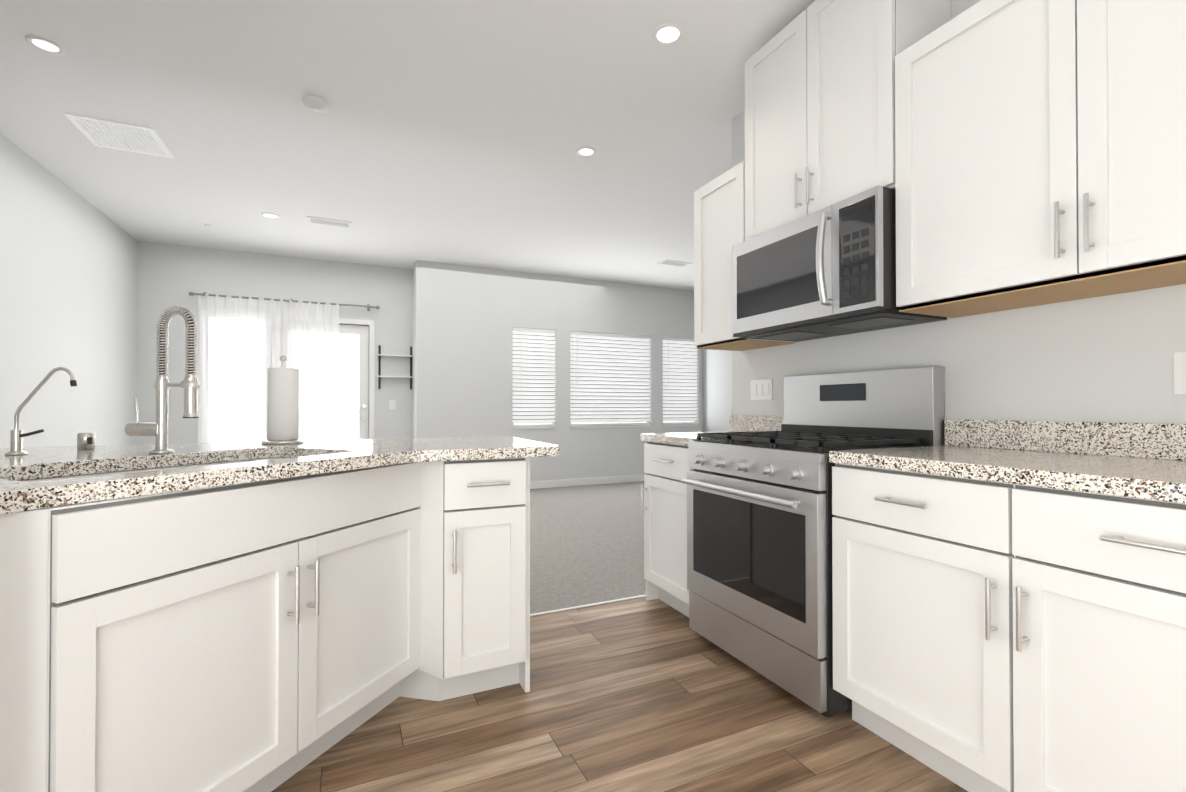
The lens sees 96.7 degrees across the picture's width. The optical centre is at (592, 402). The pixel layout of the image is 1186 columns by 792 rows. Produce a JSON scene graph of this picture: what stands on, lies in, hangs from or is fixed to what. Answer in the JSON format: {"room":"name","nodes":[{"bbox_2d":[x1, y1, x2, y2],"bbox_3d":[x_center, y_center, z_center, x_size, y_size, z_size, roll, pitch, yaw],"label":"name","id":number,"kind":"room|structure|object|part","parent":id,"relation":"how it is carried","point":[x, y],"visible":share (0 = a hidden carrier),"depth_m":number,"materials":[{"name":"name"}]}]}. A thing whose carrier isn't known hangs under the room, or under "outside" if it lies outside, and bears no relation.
{"room":"kitchen","nodes":[
{"label":"kitchen","id":0,"kind":"room"},
{"bbox_2d":[0,133,137,447],"bbox_3d":[-2.977,-0.325,1.483,0.120,2.800,9.020,0,-1,-25],"label":"wall","id":1,"kind":"structure","parent":0,"point":[68,277],"depth_m":4.06,"materials":[{"name":"white paint"}]},
{"bbox_2d":[136,241,412,444],"bbox_3d":[-3.541,-0.286,6.122,2.730,2.800,0.120,0,-1,-25],"label":"wall","id":2,"kind":"structure","parent":0,"point":[169,275],"depth_m":5.95,"materials":[{"name":"white paint"}]},
{"bbox_2d":[189,292,379,442],"bbox_3d":[-3.455,-0.057,6.018,1.880,2.280,0.133,0,-1,-25],"label":"curtain","id":3,"kind":"object","parent":2,"relation":"attached to","point":[245,344],"visible":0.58,"depth_m":5.87,"materials":[{"name":"white fabric"}]},
{"bbox_3d":[-3.460,-1.157,6.038,1.880,0.080,0.108,0,-1,-25],"label":"rod","id":4,"kind":"part","parent":3,"relation":"part of","materials":[{"name":"grey metal"}]},
{"bbox_2d":[339,318,374,439],"bbox_3d":[-3.168,0.055,6.266,1.050,2.120,0.123,0,-1,-25],"label":"door","id":5,"kind":"structure","parent":2,"relation":"attached to","point":[356,376],"depth_m":6.41,"materials":[{"name":"white"}]},
{"bbox_2d":[389,400,395,409],"bbox_3d":[-2.487,0.027,6.531,0.080,0.120,0.010,0,-1,-25],"label":"switch plate","id":6,"kind":"object","parent":2,"relation":"attached to","point":[392,404],"visible":1,"depth_m":6.53,"materials":[{"name":"white plastic"}]},
{"bbox_2d":[378,345,412,389],"bbox_3d":[-2.432,-0.433,6.501,0.407,0.540,0.115,0,-1,-25],"label":"wall shelf","id":7,"kind":"object","parent":2,"relation":"attached to","point":[379,371],"visible":0.88,"depth_m":6.47,"materials":[{"name":"black metal"}]},
{"bbox_2d":[0,0,814,290],"bbox_3d":[0.210,-1.763,2.894,7.080,0.100,9.140,0,-1,-25],"label":"ceiling","id":8,"kind":"structure","parent":0,"point":[458,132],"depth_m":3.19,"materials":[{"name":"white paint"}]},
{"bbox_2d":[25,35,65,54],"bbox_3d":[-2.628,-1.713,2.531,0.136,0.006,0.136,0,-1,-25],"label":"recessed light","id":9,"kind":"object","parent":8,"relation":"in","point":[45,45],"visible":1,"depth_m":2.53,"materials":[{"name":"white"}]},
{"bbox_2d":[64,113,173,157],"bbox_3d":[-3.021,-1.705,3.389,0.420,0.008,0.420,0,-1,-25],"label":"ceiling vent","id":10,"kind":"object","parent":8,"relation":"in","point":[118,135],"visible":1,"depth_m":3.37,"materials":[{"name":"white metal"}]},
{"bbox_2d":[261,213,279,218],"bbox_3d":[-2.927,-1.694,4.784,0.146,0.006,0.146,0,-1,-25],"label":"recessed light","id":11,"kind":"object","parent":8,"relation":"in","point":[271,215],"visible":0.98,"depth_m":4.78,"materials":[{"name":"white"}]},
{"bbox_2d":[303,95,329,112],"bbox_3d":[-1.576,-1.689,3.004,0.140,0.046,0.140,0,-1,-25],"label":"smoke detector","id":12,"kind":"object","parent":8,"relation":"attached to","point":[316,104],"visible":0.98,"depth_m":2.97,"materials":[{"name":"white plastic"}]},
{"bbox_2d":[306,216,351,228],"bbox_3d":[-2.473,-1.692,4.957,0.380,0.008,0.180,0,-1,-25],"label":"ceiling vent","id":13,"kind":"object","parent":8,"relation":"in","point":[329,222],"visible":0.9,"depth_m":4.95,"materials":[{"name":"white plastic"}]},
{"bbox_2d":[576,147,595,156],"bbox_3d":[-0.045,-1.704,3.587,0.136,0.006,0.136,0,-1,-25],"label":"recessed light","id":14,"kind":"object","parent":8,"relation":"in","point":[586,151],"visible":1,"depth_m":3.58,"materials":[{"name":"white"}]},
{"bbox_2d":[652,23,683,45],"bbox_3d":[0.349,-1.713,2.457,0.146,0.006,0.146,0,-1,-25],"label":"recessed light","id":15,"kind":"object","parent":8,"relation":"in","point":[667,34],"visible":1,"depth_m":2.46,"materials":[{"name":"white"}]},
{"bbox_2d":[657,260,691,266],"bbox_3d":[0.989,-1.680,6.374,0.380,0.008,0.180,0,-1,-25],"label":"ceiling vent","id":16,"kind":"object","parent":8,"relation":"in","point":[674,263],"visible":0.98,"depth_m":6.36,"materials":[{"name":"white plastic"}]},
{"bbox_2d":[412,260,426,437],"bbox_3d":[-2.152,-0.283,6.512,0.120,2.800,0.570,0,-1,-25],"label":"wall","id":17,"kind":"structure","parent":0,"point":[419,370],"depth_m":6.26,"materials":[{"name":"white paint"}]},
{"bbox_2d":[427,261,701,480],"bbox_3d":[-0.191,-0.277,7.166,3.990,2.800,0.120,0,-1,-25],"label":"wall","id":18,"kind":"structure","parent":0,"point":[475,315],"depth_m":6.86,"materials":[{"name":"white paint"}]},
{"bbox_2d":[513,423,555,428],"bbox_3d":[-0.774,-0.310,6.881,0.592,1.300,0.112,0,-1,-25],"label":"window","id":19,"kind":"structure","parent":18,"relation":"in","point":[533,424],"depth_m":6.85,"materials":[{"name":"white"}]},
{"bbox_2d":[513,327,555,426],"bbox_3d":[-0.764,-0.321,6.860,0.584,1.274,0.048,0,-1,-25],"label":"window blind","id":20,"kind":"object","parent":18,"relation":"attached to","point":[533,375],"visible":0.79,"depth_m":6.86,"materials":[{"name":"white plastic"}]},
{"bbox_2d":[530,475,643,488],"bbox_3d":[-0.169,1.070,7.091,4.003,0.096,0.021,0,-1,-25],"label":"baseboard","id":21,"kind":"structure","parent":18,"relation":"attached to","point":[582,481],"depth_m":7.10,"materials":[{"name":"white wood"}]},
{"bbox_2d":[570,331,650,425],"bbox_3d":[0.258,-0.317,7.330,1.247,1.274,0.048,0,-1,-25],"label":"window blind","id":22,"kind":"object","parent":18,"relation":"attached to","point":[609,377],"visible":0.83,"depth_m":7.32,"materials":[{"name":"white plastic"}]},
{"bbox_2d":[570,414,651,427],"bbox_3d":[0.249,-0.306,7.351,1.255,1.300,0.112,0,-1,-25],"label":"window","id":23,"kind":"structure","parent":18,"relation":"in","point":[609,423],"depth_m":7.33,"materials":[{"name":"white"}]},
{"bbox_2d":[663,337,697,424],"bbox_3d":[1.289,-0.313,7.803,0.620,1.274,0.048,0,-1,-25],"label":"window blind","id":24,"kind":"object","parent":18,"relation":"attached to","point":[680,379],"visible":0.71,"depth_m":7.80,"materials":[{"name":"white plastic"}]},
{"bbox_2d":[663,417,698,425],"bbox_3d":[1.280,-0.302,7.824,0.628,1.300,0.112,0,-1,-25],"label":"window","id":25,"kind":"structure","parent":18,"relation":"in","point":[681,422],"depth_m":7.83,"materials":[{"name":"white"}]},
{"bbox_2d":[530,481,645,613],"bbox_3d":[-0.619,1.125,4.673,7.080,0.054,5.170,0,-1,-25],"label":"floor carpet","id":26,"kind":"object","parent":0,"point":[586,544],"depth_m":4.03,"materials":[{"name":"grey carpet"}]},
{"bbox_2d":[271,597,967,791],"bbox_3d":[-0.087,1.090,0.247,4.350,0.050,4.620,0,-1,-25],"label":"floor","id":27,"kind":"structure","parent":0,"point":[641,694],"depth_m":1.72,"materials":[{"name":"brown wood"}]},
{"bbox_2d":[0,432,151,791],"bbox_3d":[-1.175,0.580,0.515,0.750,0.975,3.270,0,-1,-25],"label":"base cabinet","id":28,"kind":"object","parent":27,"relation":"on","point":[36,515],"depth_m":0.96,"materials":[{"name":"wood"}]},
{"bbox_3d":[-1.744,0.132,1.814,0.047,0.058,0.049,0,-1,-25],"label":"air gap cap","id":29,"kind":"part","parent":28,"relation":"part of","materials":[{"name":"silver metal"}]},
{"bbox_2d":[0,436,559,791],"bbox_3d":[-0.738,0.619,1.789,1.290,0.916,1.320,0,-1,-25],"label":"base cabinet","id":30,"kind":"object","parent":27,"relation":"on","point":[230,617],"depth_m":1.41,"materials":[{"name":"wood"}]},
{"bbox_2d":[0,436,559,514],"bbox_3d":[-0.630,0.172,0.769,1.952,0.039,3.270,0,-1,-25],"label":"countertop","id":31,"kind":"structure","parent":30,"relation":"on","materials":[{"name":"stone"}]},
{"bbox_2d":[5,367,76,454],"bbox_3d":[-1.689,0.025,1.619,0.185,0.269,0.093,0,-1,-25],"label":"water faucet","id":32,"kind":"object","parent":31,"relation":"on","point":[17,435],"visible":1,"depth_m":1.61,"materials":[{"name":"silver metal"}]},
{"bbox_2d":[125,305,200,453],"bbox_3d":[-1.351,-0.073,1.665,0.249,0.465,0.062,0,0,9],"label":"faucet","id":33,"kind":"object","parent":31,"relation":"on","point":[190,384],"visible":1,"depth_m":1.65,"materials":[{"name":"silver metal"}]},
{"bbox_2d":[261,355,303,443],"bbox_3d":[-1.247,-0.013,2.122,0.150,0.354,0.150,0,-1,-25],"label":"paper towel holder","id":34,"kind":"object","parent":31,"relation":"on","point":[283,405],"visible":1,"depth_m":2.08,"materials":[{"name":"white paper"}]},
{"bbox_2d":[530,594,645,616],"bbox_3d":[-1.050,1.079,2.342,4.110,0.006,0.016,0,-1,-25],"label":"trim","id":35,"kind":"structure","parent":27,"relation":"on","point":[581,606],"depth_m":2.80,"materials":[{"name":"white wood"}]},
{"bbox_2d":[640,439,693,616],"bbox_3d":[0.655,0.648,2.807,0.622,0.876,0.478,0,-1,-25],"label":"base cabinet","id":36,"kind":"object","parent":27,"relation":"on","point":[665,463],"depth_m":2.70,"materials":[{"name":"white wood"}]},
{"bbox_2d":[640,431,757,442],"bbox_3d":[0.649,0.190,2.812,0.632,0.039,0.486,0,-1,-25],"label":"countertop","id":37,"kind":"structure","parent":36,"relation":"on","point":[684,437],"depth_m":2.70,"materials":[{"name":"beige stone"}]},
{"bbox_2d":[681,367,944,716],"bbox_3d":[0.863,0.474,2.215,0.733,1.215,0.757,0,-1,-25],"label":"gas range","id":38,"kind":"object","parent":27,"relation":"on","point":[759,544],"visible":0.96,"depth_m":2.04,"materials":[{"name":"silver metal"}]},
{"bbox_2d":[829,459,1185,791],"bbox_3d":[1.308,0.636,1.386,0.622,0.876,1.103,0,-1,-25],"label":"base cabinet","id":39,"kind":"object","parent":27,"relation":"on","point":[1009,605],"depth_m":1.27,"materials":[{"name":"white wood"}]},
{"bbox_2d":[829,443,1185,494],"bbox_3d":[1.478,0.174,1.007,0.632,0.039,1.941,0,-1,-25],"label":"countertop","id":40,"kind":"structure","parent":39,"relation":"on","point":[1118,472],"depth_m":1.36,"materials":[{"name":"beige stone"}]},
{"bbox_2d":[702,349,731,431],"bbox_3d":[2.536,-0.286,6.152,0.120,2.800,4.240,0,-1,-25],"label":"wall","id":41,"kind":"structure","parent":0,"point":[716,388],"depth_m":7.63,"materials":[{"name":"grey paint"}]},
{"bbox_2d":[732,0,1185,423],"bbox_3d":[1.821,-0.328,1.173,0.120,2.800,4.450,0,-1,-25],"label":"wall","id":42,"kind":"structure","parent":0,"point":[1108,358],"depth_m":1.78,"materials":[{"name":"white paint"}]},
{"bbox_2d":[694,165,794,350],"bbox_3d":[0.804,-0.749,2.841,0.332,0.881,0.417,0,-1,-25],"label":"upper cabinet","id":43,"kind":"object","parent":42,"relation":"attached to","point":[716,202],"depth_m":2.80,"materials":[{"name":"white wood"}]},
{"bbox_2d":[750,379,772,399],"bbox_3d":[0.936,-0.070,2.939,0.010,0.115,0.170,0,-1,-25],"label":"light switch","id":44,"kind":"object","parent":42,"relation":"attached to","point":[762,389],"visible":1,"depth_m":2.93,"materials":[{"name":"white plastic"}]},
{"bbox_2d":[738,0,950,241],"bbox_3d":[1.055,-1.221,2.299,0.332,0.906,0.780,0,-1,-25],"label":"upper cabinet","id":45,"kind":"object","parent":42,"relation":"attached to","point":[815,92],"depth_m":2.18,"materials":[{"name":"white wood"}]},
{"bbox_2d":[733,185,946,341],"bbox_3d":[0.991,-0.533,2.263,0.470,0.446,0.772,0,-1,-25],"label":"over-the-range microwave","id":46,"kind":"object","parent":45,"relation":"attached to","point":[828,271],"visible":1,"depth_m":2.07,"materials":[{"name":"silver metal"}]},
{"bbox_2d":[729,415,1185,458],"bbox_3d":[1.493,0.111,1.707,0.021,0.100,3.200,0,-1,-25],"label":"backsplash","id":47,"kind":"structure","parent":42,"relation":"attached to","point":[1146,440],"depth_m":1.68,"materials":[{"name":"beige stone"}]},
{"bbox_2d":[886,0,1185,317],"bbox_3d":[1.448,-0.783,1.441,0.332,0.906,1.094,0,-1,-25],"label":"upper cabinet","id":48,"kind":"object","parent":42,"relation":"attached to","point":[1015,154],"depth_m":1.50,"materials":[{"name":"white wood"}]},
{"bbox_2d":[1174,352,1185,393],"bbox_3d":[1.629,-0.081,1.432,0.009,0.116,0.072,0,-1,-25],"label":"electrical outlet plate","id":49,"kind":"object","parent":42,"relation":"attached to","point":[1179,372],"visible":1,"depth_m":1.45,"materials":[{"name":"white plastic"}]}
]}

